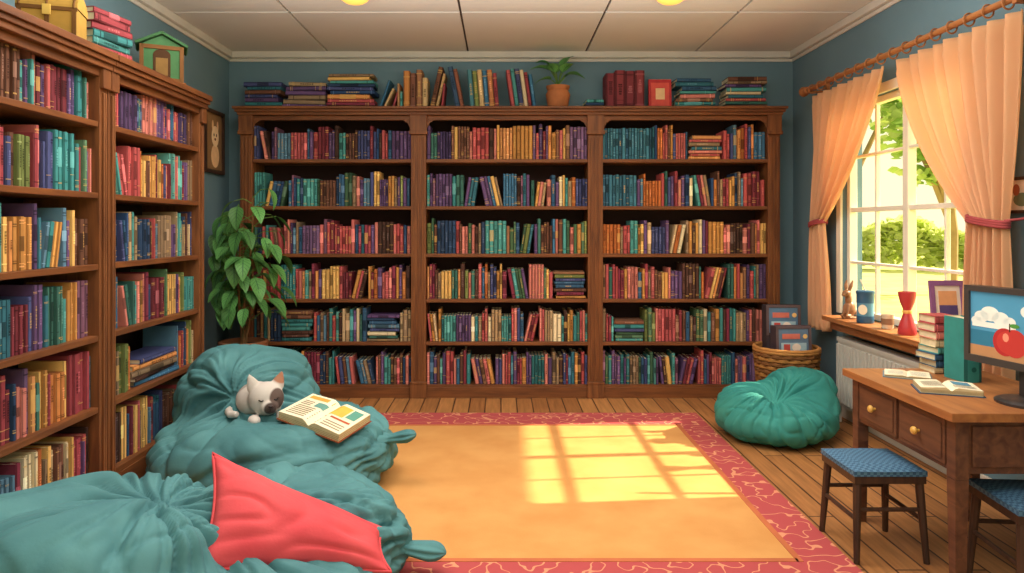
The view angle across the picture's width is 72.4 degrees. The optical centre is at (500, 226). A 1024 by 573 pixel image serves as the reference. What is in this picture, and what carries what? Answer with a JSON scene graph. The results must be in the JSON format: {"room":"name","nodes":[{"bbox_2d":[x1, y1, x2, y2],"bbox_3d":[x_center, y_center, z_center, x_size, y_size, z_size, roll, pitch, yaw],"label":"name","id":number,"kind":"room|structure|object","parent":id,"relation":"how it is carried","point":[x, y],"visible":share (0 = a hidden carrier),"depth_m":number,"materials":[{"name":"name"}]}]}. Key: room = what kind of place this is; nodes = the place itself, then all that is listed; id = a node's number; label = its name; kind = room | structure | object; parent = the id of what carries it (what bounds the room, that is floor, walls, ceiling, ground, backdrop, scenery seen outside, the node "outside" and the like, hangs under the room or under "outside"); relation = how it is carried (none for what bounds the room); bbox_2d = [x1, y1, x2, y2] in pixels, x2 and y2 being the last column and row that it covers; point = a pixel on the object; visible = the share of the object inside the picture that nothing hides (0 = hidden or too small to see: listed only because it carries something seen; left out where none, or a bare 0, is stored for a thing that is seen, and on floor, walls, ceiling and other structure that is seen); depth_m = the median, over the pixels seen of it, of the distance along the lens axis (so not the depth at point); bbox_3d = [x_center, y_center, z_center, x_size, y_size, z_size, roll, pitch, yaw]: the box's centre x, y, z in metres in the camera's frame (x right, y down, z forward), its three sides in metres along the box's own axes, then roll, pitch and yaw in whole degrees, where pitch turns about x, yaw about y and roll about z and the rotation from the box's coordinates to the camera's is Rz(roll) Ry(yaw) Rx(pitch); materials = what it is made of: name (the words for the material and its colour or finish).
{"room":"library","nodes":[
{"label":"library","id":0,"kind":"room"},
{"bbox_2d":[0,0,228,351],"bbox_3d":[-2.550,-0.060,2.735,0.150,3.060,7.270,0,0,0],"label":"wall","id":1,"kind":"structure","parent":0,"point":[205,71],"depth_m":5.88,"materials":[{"name":"blue paint"}]},
{"bbox_2d":[128,0,231,61],"bbox_3d":[-2.450,-1.545,2.735,0.050,0.090,7.270,0,0,0],"label":"trim","id":2,"kind":"structure","parent":1,"relation":"attached to","point":[154,8],"depth_m":5.36,"materials":[{"name":"paint"}]},
{"bbox_2d":[204,107,224,174],"bbox_3d":[-2.460,-0.730,6.000,0.030,0.540,0.400,0,0,0],"label":"framed picture","id":3,"kind":"object","parent":1,"relation":"attached to","point":[214,130],"visible":0.93,"depth_m":6.01,"materials":[{"name":"brown wood"}]},
{"bbox_2d":[229,62,792,338],"bbox_3d":[0.091,-0.060,6.445,5.432,3.060,0.150,0,0,0],"label":"wall","id":4,"kind":"structure","parent":0,"point":[779,86],"depth_m":6.37,"materials":[{"name":"blue paint"}]},
{"bbox_2d":[230,51,791,61],"bbox_3d":[0.091,-1.545,6.345,5.132,0.090,0.050,0,0,0],"label":"trim","id":5,"kind":"structure","parent":4,"relation":"attached to","point":[237,56],"depth_m":6.32,"materials":[{"name":"paint"}]},
{"bbox_2d":[155,0,872,50],"bbox_3d":[0.091,-1.650,2.810,5.432,0.120,7.420,0,0,0],"label":"ceiling","id":6,"kind":"structure","parent":0,"point":[238,25],"depth_m":5.50,"materials":[{"name":"paint"}]},
{"bbox_2d":[342,0,367,4],"bbox_3d":[-1.000,-1.556,4.780,0.230,0.064,0.230,0,0,0],"label":"ceiling light","id":7,"kind":"object","parent":6,"relation":"attached to","point":[351,2],"depth_m":4.77,"materials":[{"name":"yellow glass"}]},
{"bbox_2d":[657,0,682,4],"bbox_3d":[1.160,-1.556,4.780,0.230,0.064,0.230,0,0,0],"label":"ceiling light","id":8,"kind":"object","parent":6,"relation":"attached to","point":[665,2],"depth_m":4.76,"materials":[{"name":"yellow glass"}]},
{"bbox_2d":[332,398,1015,572],"bbox_3d":[0.091,1.520,2.810,5.432,0.100,7.420,0,0,0],"label":"floor","id":9,"kind":"structure","parent":0,"point":[796,474],"depth_m":3.94,"materials":[{"name":"brown wood"}]},
{"bbox_2d":[0,1,118,472],"bbox_3d":[-2.223,0.285,2.772,0.465,2.370,1.745,0,0,0],"label":"bookcase","id":10,"kind":"object","parent":9,"relation":"on","point":[50,44],"visible":0.48,"depth_m":3.52,"materials":[{"name":"brown wood"}]},
{"bbox_2d":[0,41,91,493],"bbox_3d":[-2.204,0.240,2.774,0.242,2.100,1.600,0,0,0],"label":"books","id":11,"kind":"object","parent":10,"relation":"in","point":[36,394],"visible":0.87,"depth_m":3.21,"materials":[{"name":"multicoloured paper"}]},
{"bbox_2d":[15,0,87,39],"bbox_3d":[-2.190,-1.018,3.420,0.260,0.233,0.206,0,0,-17],"label":"box","id":12,"kind":"object","parent":10,"relation":"on","point":[71,16],"visible":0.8,"depth_m":3.35,"materials":[{"name":"yellow wood"}]},
{"bbox_2d":[107,55,211,478],"bbox_3d":[-2.223,0.285,4.242,0.465,2.370,1.175,0,0,0],"label":"bookcase","id":13,"kind":"object","parent":9,"relation":"on","point":[129,76],"visible":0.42,"depth_m":4.17,"materials":[{"name":"brown wood"}]},
{"bbox_2d":[86,6,132,59],"bbox_3d":[-2.198,-1.032,3.821,0.212,0.261,0.316,0,0,13],"label":"book stack","id":14,"kind":"object","parent":13,"relation":"on","point":[110,31],"visible":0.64,"depth_m":3.78,"materials":[{"name":"red paper"}]},
{"bbox_2d":[116,91,193,462],"bbox_3d":[-2.200,0.249,4.244,0.249,2.081,1.030,0,0,0],"label":"books","id":15,"kind":"object","parent":13,"relation":"in","point":[142,295],"visible":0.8,"depth_m":4.21,"materials":[{"name":"multicoloured paper"}]},
{"bbox_2d":[134,31,187,84],"bbox_3d":[-2.190,-1.069,4.520,0.307,0.336,0.240,0,0,-26],"label":"birdhouse","id":16,"kind":"object","parent":13,"relation":"on","point":[160,52],"visible":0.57,"depth_m":4.44,"materials":[{"name":"green wood"}]},
{"bbox_2d":[205,189,296,345],"bbox_3d":[-2.008,0.584,5.568,0.673,1.769,0.674,0,0,0],"label":"potted plant","id":17,"kind":"object","parent":9,"relation":"on","point":[238,270],"visible":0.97,"depth_m":5.52,"materials":[{"name":"green plant"}]},
{"bbox_2d":[232,106,788,397],"bbox_3d":[0.077,0.220,6.150,4.735,2.500,0.400,0,0,0],"label":"bookcase","id":18,"kind":"object","parent":9,"relation":"on","point":[693,120],"visible":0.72,"depth_m":6.03,"materials":[{"name":"brown wood"}]},
{"bbox_2d":[244,82,287,105],"bbox_3d":[-2.077,-1.148,6.202,0.342,0.235,0.220,0,0,0],"label":"book stack","id":19,"kind":"object","parent":18,"relation":"on","point":[257,93],"visible":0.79,"depth_m":6.11,"materials":[{"name":"paper"}]},
{"bbox_2d":[282,82,330,105],"bbox_3d":[-1.717,-1.147,6.204,0.409,0.233,0.250,0,0,0],"label":"book stack","id":20,"kind":"object","parent":18,"relation":"on","point":[298,93],"visible":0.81,"depth_m":6.11,"materials":[{"name":"purple paper"}]},
{"bbox_2d":[327,74,378,105],"bbox_3d":[-1.312,-1.184,6.203,0.434,0.306,0.228,0,0,0],"label":"book stack","id":21,"kind":"object","parent":18,"relation":"on","point":[345,89],"visible":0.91,"depth_m":6.11,"materials":[{"name":"multicoloured paper"}]},
{"bbox_2d":[379,80,403,105],"bbox_3d":[-0.964,-1.157,6.199,0.207,0.252,0.202,0,0,0],"label":"leaning books","id":22,"kind":"object","parent":18,"relation":"on","point":[390,97],"visible":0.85,"depth_m":6.11,"materials":[{"name":"paper"}]},
{"bbox_2d":[404,70,429,105],"bbox_3d":[-0.745,-1.201,6.199,0.210,0.340,0.202,0,0,0],"label":"upright books","id":23,"kind":"object","parent":18,"relation":"on","point":[416,86],"visible":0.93,"depth_m":6.10,"materials":[{"name":"brown paper"}]},
{"bbox_2d":[430,66,463,105],"bbox_3d":[-0.471,-1.216,6.199,0.304,0.371,0.202,0,0,0],"label":"books","id":24,"kind":"object","parent":18,"relation":"on","point":[439,95],"visible":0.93,"depth_m":6.10,"materials":[{"name":"brown paper"}]},
{"bbox_2d":[467,70,498,105],"bbox_3d":[-0.156,-1.202,6.199,0.282,0.342,0.202,0,0,0],"label":"upright books","id":25,"kind":"object","parent":18,"relation":"on","point":[479,88],"visible":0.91,"depth_m":6.10,"materials":[{"name":"multicoloured paper"}]},
{"bbox_2d":[254,124,765,383],"bbox_3d":[0.079,0.235,6.162,4.432,2.250,0.236,0,0,0],"label":"books","id":26,"kind":"object","parent":18,"relation":"in","point":[729,280],"visible":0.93,"depth_m":6.06,"materials":[{"name":"multicoloured paper"}]},
{"bbox_2d":[506,68,535,105],"bbox_3d":[0.177,-1.207,6.199,0.269,0.352,0.202,0,0,0],"label":"leaning books","id":27,"kind":"object","parent":18,"relation":"on","point":[520,86],"visible":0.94,"depth_m":6.10,"materials":[{"name":"multicoloured paper"}]},
{"bbox_2d":[530,56,584,105],"bbox_3d":[0.494,-1.279,6.131,0.498,0.498,0.310,0,0,0],"label":"potted plant","id":28,"kind":"object","parent":18,"relation":"on","point":[557,94],"visible":0.98,"depth_m":6.09,"materials":[{"name":"green plant"}]},
{"bbox_2d":[583,99,603,105],"bbox_3d":[0.822,-1.073,6.205,0.169,0.084,0.215,0,0,0],"label":"book stack","id":29,"kind":"object","parent":18,"relation":"on","point":[589,102],"visible":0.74,"depth_m":6.11,"materials":[{"name":"teal paper"}]},
{"bbox_2d":[603,70,643,105],"bbox_3d":[1.083,-1.198,6.199,0.336,0.335,0.202,0,0,0],"label":"books","id":30,"kind":"object","parent":18,"relation":"on","point":[620,87],"visible":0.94,"depth_m":6.10,"materials":[{"name":"red paper"}]},
{"bbox_2d":[648,79,671,105],"bbox_3d":[1.400,-1.166,6.173,0.200,0.273,0.046,0,0,0],"label":"picture book","id":31,"kind":"object","parent":18,"relation":"on","point":[659,90],"visible":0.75,"depth_m":6.16,"materials":[{"name":"red paper"}]},
{"bbox_2d":[671,78,715,105],"bbox_3d":[1.702,-1.164,6.206,0.359,0.267,0.229,0,0,0],"label":"book stack","id":32,"kind":"object","parent":18,"relation":"on","point":[690,91],"visible":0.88,"depth_m":6.11,"materials":[{"name":"teal paper"}]},
{"bbox_2d":[717,77,766,105],"bbox_3d":[2.140,-1.171,6.204,0.386,0.281,0.230,0,0,0],"label":"book stack","id":33,"kind":"object","parent":18,"relation":"on","point":[735,91],"visible":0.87,"depth_m":6.11,"materials":[{"name":"multicoloured paper"}]},
{"bbox_2d":[378,413,862,572],"bbox_3d":[-0.235,1.463,4.150,3.530,0.012,2.700,0,0,0],"label":"rug","id":34,"kind":"object","parent":9,"relation":"on","point":[501,492],"visible":0.58,"depth_m":3.77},
{"bbox_2d":[0,461,445,572],"bbox_3d":[-1.094,1.196,2.647,1.784,0.520,1.208,0,0,-32],"label":"bean bag","id":35,"kind":"object","parent":34,"relation":"on","point":[100,521],"visible":0.69,"depth_m":2.47,"materials":[{"name":"fabric"}]},
{"bbox_2d":[208,452,391,572],"bbox_3d":[-0.766,1.095,2.665,0.681,0.433,0.319,0,0,-13],"label":"throw pillow","id":36,"kind":"object","parent":35,"relation":"on","point":[255,515],"visible":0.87,"depth_m":2.60,"materials":[{"name":"fabric"}]},
{"bbox_2d":[145,344,415,486],"bbox_3d":[-1.252,1.089,4.162,1.545,0.733,1.276,0,0,0],"label":"bean bag","id":37,"kind":"object","parent":34,"relation":"on","point":[200,427],"visible":0.59,"depth_m":3.87,"materials":[{"name":"fabric"}]},
{"bbox_2d":[225,371,283,422],"bbox_3d":[-1.386,0.955,3.966,0.334,0.268,0.360,0,0,-21],"label":"cat","id":38,"kind":"object","parent":37,"relation":"on","point":[256,397],"visible":0.92,"depth_m":3.89},
{"bbox_2d":[276,394,371,443],"bbox_3d":[-0.970,1.044,3.850,0.416,0.163,0.294,0,0,23],"label":"open book","id":39,"kind":"object","parent":37,"relation":"on","point":[329,420],"visible":1,"depth_m":3.79,"materials":[{"name":"beige paper"}]},
{"bbox_2d":[714,366,840,448],"bbox_3d":[1.948,1.237,4.887,0.889,0.459,0.792,0,0,0],"label":"bean bag","id":40,"kind":"object","parent":9,"relation":"on","point":[794,407],"visible":1,"depth_m":4.69,"materials":[{"name":"green fabric"}]},
{"bbox_2d":[752,341,821,380],"bbox_3d":[2.250,1.197,5.520,0.506,0.528,0.506,0,0,-31],"label":"wicker basket","id":41,"kind":"object","parent":9,"relation":"on","point":[762,359],"visible":0.36,"depth_m":5.34,"materials":[{"name":"brown wicker"}]},
{"bbox_2d":[762,304,811,369],"bbox_3d":[2.262,0.898,5.549,0.305,0.555,0.257,0,0,0],"label":"books","id":42,"kind":"object","parent":41,"relation":"in","point":[782,329],"visible":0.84,"depth_m":5.51,"materials":[{"name":"paper"}]},
{"bbox_2d":[819,448,929,564],"bbox_3d":[1.705,1.261,3.220,0.332,0.418,0.356,0,0,0],"label":"stool","id":43,"kind":"object","parent":9,"relation":"on","point":[864,467],"visible":1,"depth_m":3.09,"materials":[{"name":"blue fabric"}]},
{"bbox_2d":[836,336,918,421],"bbox_3d":[2.558,1.144,4.600,0.098,0.648,1.383,0,0,0],"label":"radiator","id":44,"kind":"object","parent":9,"relation":"on","point":[851,352],"visible":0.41,"depth_m":4.96,"materials":[{"name":"white metal"}]},
{"bbox_2d":[842,368,1023,572],"bbox_3d":[2.077,1.095,3.135,0.686,0.750,0.870,0,0,0],"label":"desk","id":45,"kind":"object","parent":9,"relation":"on","point":[970,437],"visible":0.89,"depth_m":2.82,"materials":[{"name":"brown wood"}]},
{"bbox_2d":[883,369,931,379],"bbox_3d":[1.960,0.711,3.380,0.206,0.016,0.166,0,0,29],"label":"notebook","id":46,"kind":"object","parent":45,"relation":"on","point":[890,373],"visible":0.98,"depth_m":3.35,"materials":[{"name":"beige paper"}]},
{"bbox_2d":[916,313,949,373],"bbox_3d":[2.184,0.578,3.489,0.156,0.282,0.158,0,0,0],"label":"book stack","id":47,"kind":"object","parent":45,"relation":"on","point":[930,352],"visible":0.47,"depth_m":3.47,"materials":[{"name":"paper"}]},
{"bbox_2d":[910,379,985,397],"bbox_3d":[1.955,0.703,3.070,0.246,0.034,0.186,0,0,20],"label":"open book","id":48,"kind":"object","parent":45,"relation":"on","point":[922,386],"visible":1,"depth_m":3.02,"materials":[{"name":"beige paper"}]},
{"bbox_2d":[944,315,981,382],"bbox_3d":[2.179,0.572,3.300,0.085,0.295,0.144,0,0,-3],"label":"ring binder","id":49,"kind":"object","parent":45,"relation":"on","point":[956,367],"visible":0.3,"depth_m":3.28,"materials":[{"name":"teal cardboard"}]},
{"bbox_2d":[964,284,1023,408],"bbox_3d":[2.144,0.487,2.843,0.228,0.464,0.532,0,0,0],"label":"computer monitor","id":50,"kind":"object","parent":45,"relation":"on","point":[993,315],"visible":1,"depth_m":2.95,"materials":[{"name":"plastic"}]},
{"bbox_2d":[967,478,1023,572],"bbox_3d":[2.130,1.259,2.780,0.352,0.423,0.376,0,0,6],"label":"stool","id":51,"kind":"object","parent":9,"relation":"on","point":[1006,496],"visible":0.98,"depth_m":2.83,"materials":[{"name":"brown wood"}]},
{"bbox_2d":[793,0,1023,479],"bbox_3d":[2.732,-0.060,2.735,0.150,3.060,7.270,0,0,0],"label":"wall","id":52,"kind":"structure","parent":0,"point":[904,20],"depth_m":5.44,"materials":[{"name":"blue paint"}]},
{"bbox_2d":[790,0,900,61],"bbox_3d":[2.632,-1.545,2.735,0.050,0.090,7.270,0,0,0],"label":"trim","id":53,"kind":"structure","parent":52,"relation":"attached to","point":[871,9],"depth_m":5.37,"materials":[{"name":"paint"}]},
{"bbox_2d":[822,315,919,354],"bbox_3d":[2.563,0.720,4.600,0.247,0.100,1.460,0,0,0],"label":"window sill","id":54,"kind":"structure","parent":52,"relation":"attached to","point":[874,332],"depth_m":4.65,"materials":[{"name":"brown wood"}]},
{"bbox_2d":[840,280,856,318],"bbox_3d":[2.550,0.529,5.128,0.136,0.281,0.108,0,0,0],"label":"rabbit figurine","id":55,"kind":"object","parent":54,"relation":"on","point":[849,308],"visible":0.97,"depth_m":5.10,"materials":[{"name":"brown metal"}]},
{"bbox_2d":[856,280,874,323],"bbox_3d":[2.550,0.519,4.899,0.120,0.302,0.121,0,0,0],"label":"tumbler","id":56,"kind":"object","parent":54,"relation":"on","point":[864,298],"visible":1,"depth_m":4.86,"materials":[{"name":"blue ceramic"}]},
{"bbox_2d":[881,314,893,329],"bbox_3d":[2.540,0.622,4.600,0.082,0.095,0.082,0,0,0],"label":"cup","id":57,"kind":"object","parent":54,"relation":"on","point":[887,320],"visible":1,"depth_m":4.57,"materials":[{"name":"beige ceramic"}]},
{"bbox_2d":[897,291,916,335],"bbox_3d":[2.530,0.537,4.360,0.108,0.265,0.108,0,0,0],"label":"vase","id":58,"kind":"object","parent":54,"relation":"on","point":[907,326],"visible":1,"depth_m":4.33,"materials":[{"name":"red ceramic"}]},
{"bbox_2d":[928,280,962,314],"bbox_3d":[2.532,0.488,3.961,0.190,0.369,0.071,0,0,3],"label":"photo frame","id":59,"kind":"object","parent":54,"relation":"on","point":[945,296],"visible":0.52,"depth_m":3.97,"materials":[{"name":"purple wood"}]},
{"bbox_2d":[836,77,962,330],"bbox_3d":[2.692,-0.165,4.655,0.110,1.670,1.710,0,0,0],"label":"window","id":60,"kind":"structure","parent":52,"relation":"in","point":[909,207],"depth_m":4.84,"materials":[{"name":"paint"}]},
{"bbox_2d":[799,0,1023,96],"bbox_3d":[2.557,-1.100,4.530,0.198,0.150,2.590,0,0,0],"label":"curtain rod","id":61,"kind":"object","parent":52,"relation":"attached to","point":[803,91],"visible":1,"depth_m":4.22,"materials":[{"name":"brown wood"}]},
{"bbox_2d":[808,66,883,331],"bbox_3d":[2.566,-0.122,5.168,0.179,1.876,1.134,0,0,0],"label":"curtain","id":62,"kind":"object","parent":61,"relation":"hanging from","point":[841,115],"visible":0.98,"depth_m":5.40,"materials":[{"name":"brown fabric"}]},
{"bbox_2d":[896,9,1023,379],"bbox_3d":[2.532,-0.122,3.932,0.172,1.876,1.054,0,0,-6],"label":"curtain","id":63,"kind":"object","parent":61,"relation":"hanging from","point":[961,95],"visible":0.74,"depth_m":3.70,"materials":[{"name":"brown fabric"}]},
{"bbox_2d":[842,407,991,478],"bbox_3d":[2.648,1.415,2.735,0.018,0.110,7.270,0,0,0],"label":"baseboard","id":64,"kind":"structure","parent":52,"relation":"attached to","point":[847,414],"depth_m":4.59,"materials":[{"name":"paint"}]},
{"bbox_2d":[1011,176,1023,213],"bbox_3d":[2.647,-0.163,3.545,0.020,0.186,0.220,0,0,0],"label":"framed picture","id":65,"kind":"object","parent":52,"relation":"attached to","point":[1017,206],"visible":0.56,"depth_m":3.58,"materials":[{"name":"brown wood"}]},
{"label":"outside","id":66,"kind":"structure","parent":0,"visible":0},
{"bbox_2d":[862,247,962,321],"bbox_3d":[31.428,1.920,25.000,57.143,0.100,90.000,0,0,0],"label":"lawn","id":67,"kind":"structure","parent":66,"point":[891,279],"depth_m":22.38,"materials":[{"name":"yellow plant"}]},
{"bbox_2d":[862,103,895,165],"bbox_3d":[8.906,-1.480,16.250,3.911,6.696,2.564,0,0,-18],"label":"tree","id":68,"kind":"object","parent":67,"relation":"on","point":[872,138],"visible":0.02,"depth_m":16.23,"materials":[{"name":"green plant"}]},
{"bbox_2d":[862,215,964,269],"bbox_3d":[19.988,0.598,28.002,19.662,2.288,1.615,0,0,40],"label":"hedge","id":69,"kind":"object","parent":67,"relation":"on","point":[929,237],"visible":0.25,"depth_m":29.87,"materials":[{"name":"green plant"}]},
{"bbox_2d":[869,98,957,279],"bbox_3d":[8.297,-0.778,13.359,2.904,5.294,1.812,0,0,0],"label":"tree","id":70,"kind":"object","parent":67,"relation":"on","point":[895,121],"visible":0.09,"depth_m":13.28,"materials":[{"name":"green plant"}]}
]}

